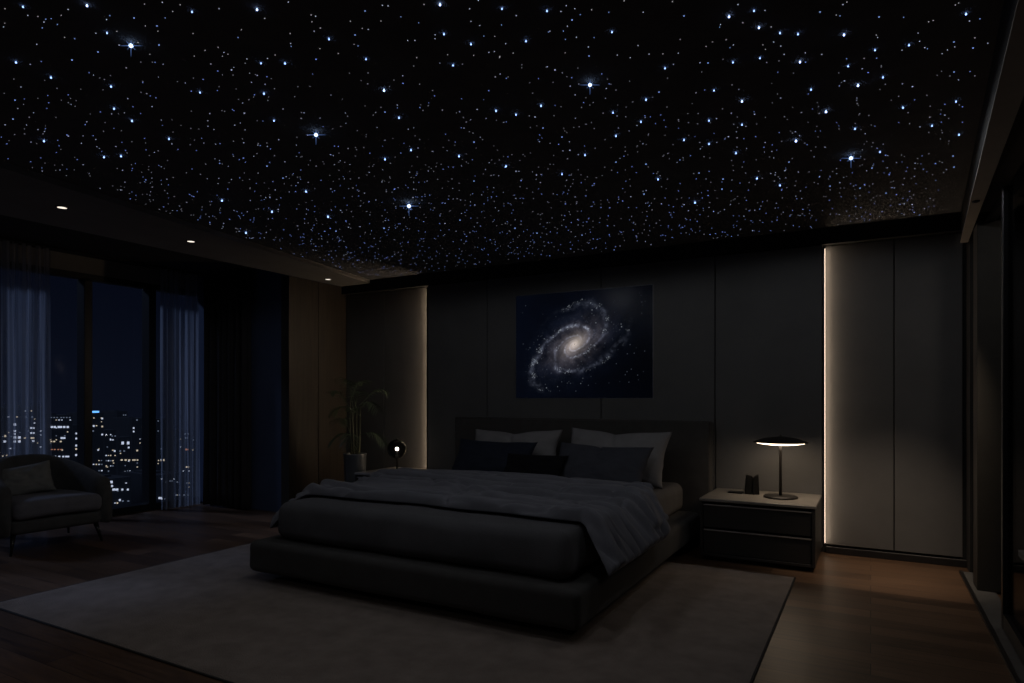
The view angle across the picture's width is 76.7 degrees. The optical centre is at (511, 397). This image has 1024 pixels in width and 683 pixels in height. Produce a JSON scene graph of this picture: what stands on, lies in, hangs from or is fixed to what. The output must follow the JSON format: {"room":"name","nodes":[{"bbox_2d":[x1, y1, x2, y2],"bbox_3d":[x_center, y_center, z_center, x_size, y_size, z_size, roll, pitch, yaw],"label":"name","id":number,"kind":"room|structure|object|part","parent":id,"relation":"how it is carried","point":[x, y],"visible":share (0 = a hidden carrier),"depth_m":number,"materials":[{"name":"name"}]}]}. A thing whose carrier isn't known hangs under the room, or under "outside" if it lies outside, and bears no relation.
{"room":"bedroom","nodes":[
{"label":"bedroom","id":0,"kind":"room"},
{"bbox_2d":[0,215,255,276],"bbox_3d":[-4.832,-1.468,4.308,1.670,0.035,7.250,0,0,29],"label":"ceiling","id":1,"kind":"structure","parent":0,"point":[10,227],"depth_m":6.23,"materials":[{"name":"paint"}]},
{"bbox_2d":[0,236,201,275],"bbox_3d":[-4.443,-1.440,6.093,0.040,0.019,3.350,0,0,29],"label":"rail","id":2,"kind":"object","parent":1,"relation":"attached to","point":[1,237],"visible":1,"depth_m":6.51,"materials":[{"name":"black metal"}]},
{"bbox_2d":[1,240,49,456],"bbox_3d":[-4.721,-0.095,5.594,0.080,2.660,1.316,0,0,29],"label":"sheer curtain","id":3,"kind":"object","parent":2,"relation":"hanging from","point":[24,409],"visible":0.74,"depth_m":5.96,"materials":[{"name":"blue fabric"}]},
{"bbox_2d":[160,269,199,508],"bbox_3d":[-3.752,-0.095,7.337,0.067,2.660,0.481,0,0,29],"label":"sheer curtain","id":4,"kind":"object","parent":2,"relation":"hanging from","point":[194,277],"visible":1,"depth_m":7.36,"materials":[{"name":"blue fabric"}]},
{"bbox_2d":[203,269,250,509],"bbox_3d":[-3.245,-0.095,7.356,0.756,2.660,0.103,0,0,29],"label":"curtain","id":5,"kind":"object","parent":1,"relation":"hanging from","point":[227,296],"visible":1,"depth_m":7.35,"materials":[{"name":"fabric"}]},
{"bbox_2d":[197,269,288,511],"bbox_3d":[-3.112,-0.100,7.453,1.429,2.700,0.120,0,0,29],"label":"curtain","id":6,"kind":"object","parent":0,"point":[265,285],"depth_m":7.21,"materials":[{"name":"fabric"}]},
{"bbox_2d":[0,241,191,289],"bbox_3d":[-5.528,-1.383,4.693,0.120,0.205,7.250,0,0,29],"label":"wall","id":7,"kind":"structure","parent":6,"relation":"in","point":[38,257],"depth_m":6.69,"materials":[{"name":"paint"}]},
{"bbox_2d":[0,260,197,515],"bbox_3d":[-5.548,-0.015,4.647,0.170,2.529,7.150,0,0,29],"label":"window","id":8,"kind":"structure","parent":7,"relation":"attached to","point":[84,281],"depth_m":7.08,"materials":[{"name":"metal"}]},
{"bbox_3d":[-5.544,-1.250,4.645,0.099,0.059,7.150,0,0,29],"label":"head frame","id":9,"kind":"part","parent":8,"relation":"part of","materials":[{"name":"metal"}]},
{"bbox_3d":[-5.552,1.215,4.650,0.160,0.070,7.150,0,0,29],"label":"sill","id":10,"kind":"part","parent":8,"relation":"part of","materials":[{"name":"metal"}]},
{"bbox_2d":[281,276,346,505],"bbox_3d":[-2.248,-0.035,7.394,0.138,2.570,0.887,0,0,29],"label":"wall","id":11,"kind":"structure","parent":0,"point":[313,313],"depth_m":7.25,"materials":[{"name":"paint"}]},
{"bbox_2d":[0,161,369,286],"bbox_3d":[-3.123,-1.341,3.789,1.824,0.043,8.000,0,0,29],"label":"ceiling soffit","id":12,"kind":"structure","parent":11,"relation":"attached to","point":[25,194],"depth_m":4.95,"materials":[{"name":"paint"}]},
{"bbox_2d":[55,205,68,208],"bbox_3d":[-3.108,-1.316,4.468,0.080,0.006,0.080,0,0,29],"label":"recessed light","id":13,"kind":"object","parent":12,"relation":"in","point":[56,206],"visible":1,"depth_m":4.46,"materials":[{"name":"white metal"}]},
{"bbox_2d":[0,0,1023,279],"bbox_3d":[-0.454,-1.420,2.378,7.900,0.120,8.120,0,0,29],"label":"ceiling","id":14,"kind":"structure","parent":0,"point":[332,93],"depth_m":3.08,"materials":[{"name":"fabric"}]},
{"bbox_2d":[4,59,970,267],"bbox_3d":[-0.578,-1.359,3.563,5.273,0.001,5.682,0,0,29],"label":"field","id":15,"kind":"object","parent":14,"relation":"attached to","point":[316,59],"visible":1,"depth_m":3.94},
{"bbox_2d":[0,503,1023,682],"bbox_3d":[-1.219,1.300,2.803,9.650,0.100,8.120,0,0,29],"label":"floor","id":16,"kind":"structure","parent":0,"point":[845,619],"depth_m":3.79,"materials":[{"name":"brown wood"}]},
{"bbox_2d":[0,454,112,556],"bbox_3d":[-4.058,0.877,5.568,0.811,0.753,0.893,0,0,33],"label":"armchair","id":17,"kind":"object","parent":16,"relation":"on","point":[83,495],"visible":0.98,"depth_m":5.49,"materials":[{"name":"fabric"}]},
{"bbox_3d":[-3.960,1.163,5.134,0.039,0.179,0.082,0,0,-31],"label":"leg","id":18,"kind":"part","parent":17,"relation":"part of","materials":[{"name":"black metal"}]},
{"bbox_2d":[2,460,56,495],"bbox_3d":[-4.175,0.705,5.537,0.455,0.322,0.177,0,0,-42],"label":"throw cushion","id":19,"kind":"object","parent":17,"relation":"on","point":[33,478],"visible":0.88,"depth_m":5.52,"materials":[{"name":"grey fabric"}]},
{"bbox_3d":[-4.019,1.032,5.542,0.635,0.115,0.670,0,0,33],"label":"seat","id":20,"kind":"part","parent":17,"relation":"part of","materials":[{"name":"fabric"}]},
{"bbox_2d":[12,489,101,520],"bbox_3d":[-3.990,0.897,5.523,0.648,0.158,0.650,0,0,33],"label":"seat cushion","id":21,"kind":"object","parent":17,"relation":"on","point":[59,503],"depth_m":5.38,"materials":[{"name":"grey fabric"}]},
{"bbox_3d":[-3.623,1.163,5.663,0.082,0.179,0.039,0,0,-16],"label":"leg","id":22,"kind":"part","parent":17,"relation":"part of","materials":[{"name":"black metal"}]},
{"bbox_2d":[343,452,366,482],"bbox_3d":[-1.706,0.925,7.029,0.250,0.650,0.250,0,0,29],"label":"pot","id":23,"kind":"object","parent":16,"relation":"on","point":[354,462],"depth_m":6.93,"materials":[{"name":"ceramic"}]},
{"bbox_2d":[327,378,389,482],"bbox_3d":[-1.657,0.513,7.004,0.695,1.474,0.687,0,0,3],"label":"potted palm","id":24,"kind":"object","parent":16,"relation":"on","point":[355,461],"visible":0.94,"depth_m":6.95,"materials":[{"name":"plant"}]},
{"bbox_3d":[-1.721,0.405,6.992,0.014,0.490,0.032,0,0,29],"label":"stem","id":25,"kind":"part","parent":24,"relation":"part of","materials":[{"name":"green plant"}]},
{"bbox_3d":[-1.706,0.390,7.074,0.016,0.520,0.024,0,0,29],"label":"stem","id":26,"kind":"part","parent":24,"relation":"part of","materials":[{"name":"green plant"}]},
{"bbox_3d":[-1.688,0.390,7.042,0.015,0.520,0.020,0,0,-28],"label":"stem","id":27,"kind":"part","parent":24,"relation":"part of","materials":[{"name":"plant"}]},
{"bbox_2d":[354,467,426,480],"bbox_3d":[-1.103,1.012,6.788,0.858,0.477,0.656,0,0,29],"label":"nightstand","id":28,"kind":"object","parent":16,"relation":"on","point":[363,473],"visible":0.12,"depth_m":6.71,"materials":[{"name":"paint"}]},
{"bbox_2d":[387,438,406,468],"bbox_3d":[-1.222,0.598,6.874,0.210,0.347,0.210,0,0,29],"label":"globe lamp","id":29,"kind":"object","parent":28,"relation":"on","point":[397,448],"visible":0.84,"depth_m":6.80,"materials":[{"name":"brown metal"}]},
{"bbox_3d":[-1.222,0.540,6.874,0.210,0.206,0.210,0,0,29],"label":"globe","id":30,"kind":"part","parent":29,"relation":"part of","materials":[{"name":"black glass"}]},
{"bbox_2d":[0,543,795,682],"bbox_3d":[-0.594,1.242,4.188,4.196,0.016,3.006,0,0,29],"label":"area rug","id":31,"kind":"object","parent":16,"relation":"on","point":[212,615],"visible":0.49,"depth_m":3.47,"materials":[{"name":"grey carpet"}]},
{"bbox_2d":[250,417,712,630],"bbox_3d":[-0.072,0.713,5.006,2.600,1.036,2.774,0,0,29],"label":"platform bed","id":32,"kind":"object","parent":31,"relation":"on","point":[570,603],"visible":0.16,"depth_m":3.98,"materials":[{"name":"fabric"}]},
{"bbox_2d":[278,496,599,579],"bbox_3d":[-0.410,0.833,4.328,2.206,0.267,1.078,0,0,29],"label":"mattress","id":33,"kind":"object","parent":32,"relation":"on","point":[541,547],"visible":0.64,"depth_m":3.78,"materials":[{"name":"fabric"}]},
{"bbox_2d":[270,467,670,575],"bbox_3d":[-0.272,0.748,4.550,2.638,0.344,1.375,0,0,29],"label":"duvet","id":34,"kind":"object","parent":32,"relation":"on","point":[622,520],"visible":0.98,"depth_m":4.20,"materials":[{"name":"fabric"}]},
{"bbox_2d":[452,439,537,471],"bbox_3d":[-0.183,0.560,5.816,0.806,0.360,0.264,0,0,26],"label":"bed pillow","id":35,"kind":"object","parent":32,"relation":"on","point":[488,456],"visible":0.62,"depth_m":5.77,"materials":[{"name":"black fabric"}]},
{"bbox_2d":[475,429,562,455],"bbox_3d":[0.013,0.505,6.045,0.936,0.435,0.253,0,0,26],"label":"bed pillow","id":36,"kind":"object","parent":32,"relation":"on","point":[547,441],"visible":0.33,"depth_m":5.94,"materials":[{"name":"grey fabric"}]},
{"bbox_2d":[504,453,567,475],"bbox_3d":[0.173,0.590,5.345,0.562,0.236,0.208,0,0,26],"label":"lumbar cushion","id":37,"kind":"object","parent":32,"relation":"on","point":[517,463],"visible":0.71,"depth_m":5.29,"materials":[{"name":"black fabric"}]},
{"bbox_3d":[0.569,0.698,6.162,2.600,1.005,0.130,0,0,29],"label":"headboard","id":38,"kind":"part","parent":32,"relation":"part of","materials":[{"name":"fabric"}]},
{"bbox_2d":[559,442,653,482],"bbox_3d":[0.694,0.560,5.213,0.845,0.368,0.282,0,0,34],"label":"bed pillow","id":39,"kind":"object","parent":32,"relation":"on","point":[625,464],"visible":0.69,"depth_m":5.11,"materials":[{"name":"fabric"}]},
{"bbox_2d":[571,427,671,488],"bbox_3d":[0.866,0.495,5.482,0.933,0.464,0.283,0,0,33],"label":"bed pillow","id":40,"kind":"object","parent":32,"relation":"on","point":[652,474],"visible":0.4,"depth_m":5.34,"materials":[{"name":"grey fabric"}]},
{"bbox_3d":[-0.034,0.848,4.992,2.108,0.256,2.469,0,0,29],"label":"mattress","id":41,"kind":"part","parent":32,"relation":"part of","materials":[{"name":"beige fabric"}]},
{"bbox_2d":[699,488,821,570],"bbox_3d":[1.963,1.012,5.088,0.818,0.477,0.656,0,0,29],"label":"nightstand","id":42,"kind":"object","parent":16,"relation":"on","point":[754,529],"visible":0.99,"depth_m":4.82,"materials":[{"name":"paint"}]},
{"bbox_3d":[1.620,1.005,5.282,0.022,0.420,0.650,0,0,29],"label":"panel","id":43,"kind":"part","parent":42,"relation":"part of","materials":[{"name":"paint"}]},
{"bbox_2d":[728,490,743,493],"bbox_3d":[1.826,0.767,5.281,0.110,0.008,0.090,0,0,29],"label":"tray","id":44,"kind":"object","parent":42,"relation":"on","point":[730,491],"visible":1,"depth_m":5.26,"materials":[{"name":"ceramic"}]},
{"bbox_2d":[744,474,758,494],"bbox_3d":[1.933,0.694,5.216,0.113,0.154,0.090,0,0,17],"label":"block","id":45,"kind":"object","parent":42,"relation":"on","point":[751,483],"visible":1,"depth_m":5.19,"materials":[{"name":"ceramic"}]},
{"bbox_3d":[1.965,1.204,5.092,0.765,0.022,0.648,0,0,29],"label":"panel","id":46,"kind":"part","parent":42,"relation":"part of","materials":[{"name":"paint"}]},
{"bbox_3d":[1.960,0.903,5.082,0.760,0.178,0.610,0,0,29],"label":"drawer","id":47,"kind":"part","parent":42,"relation":"part of","materials":[{"name":"paint"}]},
{"bbox_3d":[1.960,1.099,5.082,0.760,0.183,0.610,0,0,29],"label":"drawer","id":48,"kind":"part","parent":42,"relation":"part of","materials":[{"name":"paint"}]},
{"bbox_2d":[753,435,807,499],"bbox_3d":[2.083,0.528,5.020,0.395,0.488,0.395,0,0,26],"label":"table lamp","id":49,"kind":"object","parent":42,"relation":"on","point":[780,440],"visible":1,"depth_m":4.95,"materials":[{"name":"brown metal"}]},
{"bbox_3d":[2.083,0.555,5.020,0.024,0.397,0.024,0,0,29],"label":"stem","id":50,"kind":"part","parent":49,"relation":"part of","materials":[{"name":"brown metal"}]},
{"bbox_3d":[2.083,0.322,5.020,0.396,0.047,0.396,0,0,29],"label":"lamp shade","id":51,"kind":"part","parent":49,"relation":"part of","materials":[{"name":"brown metal"}]},
{"bbox_2d":[759,443,802,445],"bbox_3d":[2.083,0.356,5.020,0.372,0.022,0.372,0,0,29],"label":"diffuser","id":52,"kind":"object","parent":49,"relation":"attached to","point":[776,444],"depth_m":4.86,"materials":[{"name":"white plastic"}]},
{"bbox_3d":[2.309,1.005,4.900,0.022,0.420,0.650,0,0,29],"label":"panel","id":53,"kind":"part","parent":42,"relation":"part of","materials":[{"name":"paint"}]},
{"bbox_2d":[1018,550,1023,560],"bbox_3d":[2.462,1.065,2.534,0.350,0.370,2.620,0,0,29],"label":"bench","id":54,"kind":"object","parent":16,"relation":"on","point":[1020,552],"visible":1,"depth_m":3.70,"materials":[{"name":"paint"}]},
{"bbox_2d":[347,208,1023,572],"bbox_3d":[1.431,-0.055,5.881,8.000,2.610,0.205,0,0,29],"label":"wall","id":55,"kind":"structure","parent":0,"point":[738,338],"depth_m":5.31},
{"bbox_3d":[-1.724,-0.022,7.597,0.570,2.405,0.018,0,0,29],"label":"wall panel","id":56,"kind":"part","parent":55,"relation":"part of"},
{"bbox_3d":[-1.183,-0.022,7.298,0.649,2.405,0.018,0,0,29],"label":"wall panel","id":57,"kind":"part","parent":55,"relation":"part of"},
{"bbox_2d":[426,288,427,468],"bbox_3d":[-0.916,-0.018,7.096,0.014,2.375,0.054,0,0,29],"label":"light strip","id":58,"kind":"object","parent":55,"relation":"attached to","point":[426,288],"visible":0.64,"depth_m":7.07,"materials":[{"name":"white plastic"}]},
{"bbox_3d":[-0.571,-0.013,6.921,0.752,2.425,0.083,0,0,29],"label":"wall panel","id":59,"kind":"part","parent":55,"relation":"part of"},
{"bbox_3d":[0.310,-0.013,6.433,1.246,2.425,0.083,0,0,29],"label":"wall panel","id":60,"kind":"part","parent":55,"relation":"part of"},
{"bbox_2d":[515,284,653,398],"bbox_3d":[0.664,-0.512,6.202,1.423,1.041,0.036,0,0,29],"label":"picture","id":61,"kind":"object","parent":55,"relation":"attached to","point":[598,343],"visible":1,"depth_m":6.17,"materials":[{"name":"black paper"}]},
{"bbox_2d":[342,212,960,294],"bbox_3d":[0.673,-1.293,6.227,6.099,0.128,0.094,0,0,29],"label":"ceiling soffit","id":62,"kind":"structure","parent":55,"relation":"attached to","point":[950,223],"depth_m":5.66,"materials":[{"name":"black paint"}]},
{"bbox_3d":[1.315,-0.013,5.875,1.038,2.425,0.083,0,0,29],"label":"wall panel","id":63,"kind":"part","parent":55,"relation":"part of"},
{"bbox_3d":[2.140,-0.013,5.418,0.832,2.425,0.083,0,0,29],"label":"wall panel","id":64,"kind":"part","parent":55,"relation":"part of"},
{"bbox_2d":[823,247,824,543],"bbox_3d":[2.507,-0.018,5.198,0.014,2.375,0.054,0,0,29],"label":"light strip","id":65,"kind":"object","parent":55,"relation":"attached to","point":[823,247],"visible":1,"depth_m":5.17,"materials":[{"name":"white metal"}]},
{"bbox_3d":[2.744,-0.022,5.121,0.474,2.405,0.018,0,0,29],"label":"wall panel","id":66,"kind":"part","parent":55,"relation":"part of","materials":[{"name":"grey paint"}]},
{"bbox_2d":[826,546,966,567],"bbox_3d":[2.946,1.222,5.000,0.933,0.055,0.032,0,0,29],"label":"baseboard","id":67,"kind":"structure","parent":55,"relation":"attached to","point":[954,562],"depth_m":4.97,"materials":[{"name":"wood"}]},
{"bbox_3d":[3.148,-0.022,4.897,0.433,2.405,0.018,0,0,29],"label":"wall panel","id":68,"kind":"part","parent":55,"relation":"part of","materials":[{"name":"beige paint"}]},
{"bbox_2d":[966,239,972,571],"bbox_3d":[3.393,0.058,4.658,0.181,2.385,0.199,0,0,29],"label":"wall","id":69,"kind":"structure","parent":0,"point":[969,246],"depth_m":4.63,"materials":[{"name":"grey paint"}]},
{"bbox_2d":[959,185,1023,682],"bbox_3d":[1.409,0.060,1.168,0.227,2.380,7.810,0,0,29],"label":"door frame","id":70,"kind":"structure","parent":69,"relation":"in","point":[993,241],"depth_m":4.12,"materials":[{"name":"wood"}]},
{"bbox_3d":[3.120,0.054,4.205,0.180,2.369,0.180,0,0,29],"label":"post","id":71,"kind":"part","parent":70,"relation":"part of","materials":[{"name":"brown wood"}]},
{"bbox_3d":[2.070,1.192,2.414,0.046,0.083,2.328,0,0,29],"label":"rail","id":72,"kind":"part","parent":70,"relation":"part of","materials":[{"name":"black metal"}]},
{"bbox_2d":[960,0,1023,242],"bbox_3d":[1.223,-1.139,1.336,0.173,0.009,7.947,0,0,32],"label":"trim","id":73,"kind":"structure","parent":69,"relation":"attached to","point":[1009,94],"depth_m":2.59,"materials":[{"name":"paint"}]},
{"bbox_2d":[984,161,1023,221],"bbox_3d":[1.421,-1.151,1.162,0.040,0.039,7.810,0,0,29],"label":"door frame","id":74,"kind":"structure","parent":69,"relation":"attached to","point":[1017,180],"depth_m":3.49,"materials":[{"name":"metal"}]},
{"label":"outside","id":75,"kind":"structure","parent":0,"visible":0},
{"bbox_2d":[194,458,196,496],"bbox_3d":[-207.157,62.250,286.332,560.000,2.000,700.000,0,0,29],"label":"ground","id":76,"kind":"structure","parent":75,"point":[195,459],"depth_m":498.51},
{"bbox_2d":[0,406,21,457],"bbox_3d":[-63.746,31.109,78.766,8.120,60.281,3.650,0,0,29],"label":"office tower","id":77,"kind":"structure","parent":76,"relation":"on","point":[3,411],"depth_m":77.41,"materials":[{"name":"black glass"}]},
{"bbox_2d":[2,405,42,454],"bbox_3d":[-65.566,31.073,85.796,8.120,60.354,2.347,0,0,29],"label":"office tower","id":78,"kind":"structure","parent":76,"relation":"on","point":[35,425],"depth_m":84.15,"materials":[{"name":"black glass"}]},
{"bbox_2d":[45,413,71,459],"bbox_3d":[-67.171,31.730,93.215,8.120,59.040,3.156,0,0,29],"label":"office tower","id":79,"kind":"structure","parent":76,"relation":"on","point":[58,427],"depth_m":91.21,"materials":[{"name":"black glass"}]},
{"bbox_2d":[72,425,76,461],"bbox_3d":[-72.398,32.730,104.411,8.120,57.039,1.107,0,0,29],"label":"apartment tower","id":80,"kind":"structure","parent":76,"relation":"on","point":[74,427],"depth_m":102.20,"materials":[{"name":"black"}]},
{"bbox_2d":[67,411,102,473],"bbox_3d":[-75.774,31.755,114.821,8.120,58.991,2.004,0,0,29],"label":"office tower","id":81,"kind":"structure","parent":76,"relation":"on","point":[97,418],"depth_m":113.04,"materials":[{"name":"black glass"}]},
{"bbox_2d":[103,429,115,474],"bbox_3d":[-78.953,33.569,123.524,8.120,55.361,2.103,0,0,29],"label":"apartment tower","id":82,"kind":"structure","parent":76,"relation":"on","point":[109,436],"depth_m":121.48,"materials":[{"name":"black"}]},
{"bbox_2d":[102,410,126,429],"bbox_3d":[-122.529,32.516,199.612,8.120,57.468,3.171,0,0,29],"label":"office tower","id":83,"kind":"structure","parent":76,"relation":"on","point":[107,415],"depth_m":198.49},
{"bbox_2d":[102,474,130,506],"bbox_3d":[-48.350,35.090,75.601,8.120,52.320,3.020,0,0,29],"label":"block","id":84,"kind":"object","parent":76,"relation":"on","point":[120,485],"visible":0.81,"depth_m":74.15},
{"bbox_2d":[116,436,130,474],"bbox_3d":[-80.633,34.433,130.807,8.120,53.634,2.568,0,0,29],"label":"apartment tower","id":85,"kind":"structure","parent":76,"relation":"on","point":[123,443],"depth_m":128.72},
{"bbox_2d":[111,417,141,470],"bbox_3d":[-83.933,32.695,141.356,8.120,57.109,2.831,0,0,29],"label":"apartment tower","id":86,"kind":"structure","parent":76,"relation":"on","point":[131,427],"depth_m":139.35,"materials":[{"name":"black"}]},
{"bbox_2d":[120,470,181,503],"bbox_3d":[-48.145,35.473,86.285,8.120,51.553,3.575,0,0,29],"label":"block","id":87,"kind":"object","parent":76,"relation":"on","point":[136,475],"visible":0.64,"depth_m":84.85,"materials":[{"name":"black"}]},
{"bbox_2d":[156,419,165,470],"bbox_3d":[-85.789,32.952,152.446,8.120,56.596,3.864,0,0,29],"label":"office tower","id":88,"kind":"structure","parent":76,"relation":"on","point":[160,423],"depth_m":151.04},
{"bbox_2d":[168,428,193,496],"bbox_3d":[-85.097,34.504,164.007,8.120,53.493,4.331,0,0,29],"label":"apartment tower","id":89,"kind":"structure","parent":76,"relation":"on","point":[187,447],"depth_m":161.84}
]}

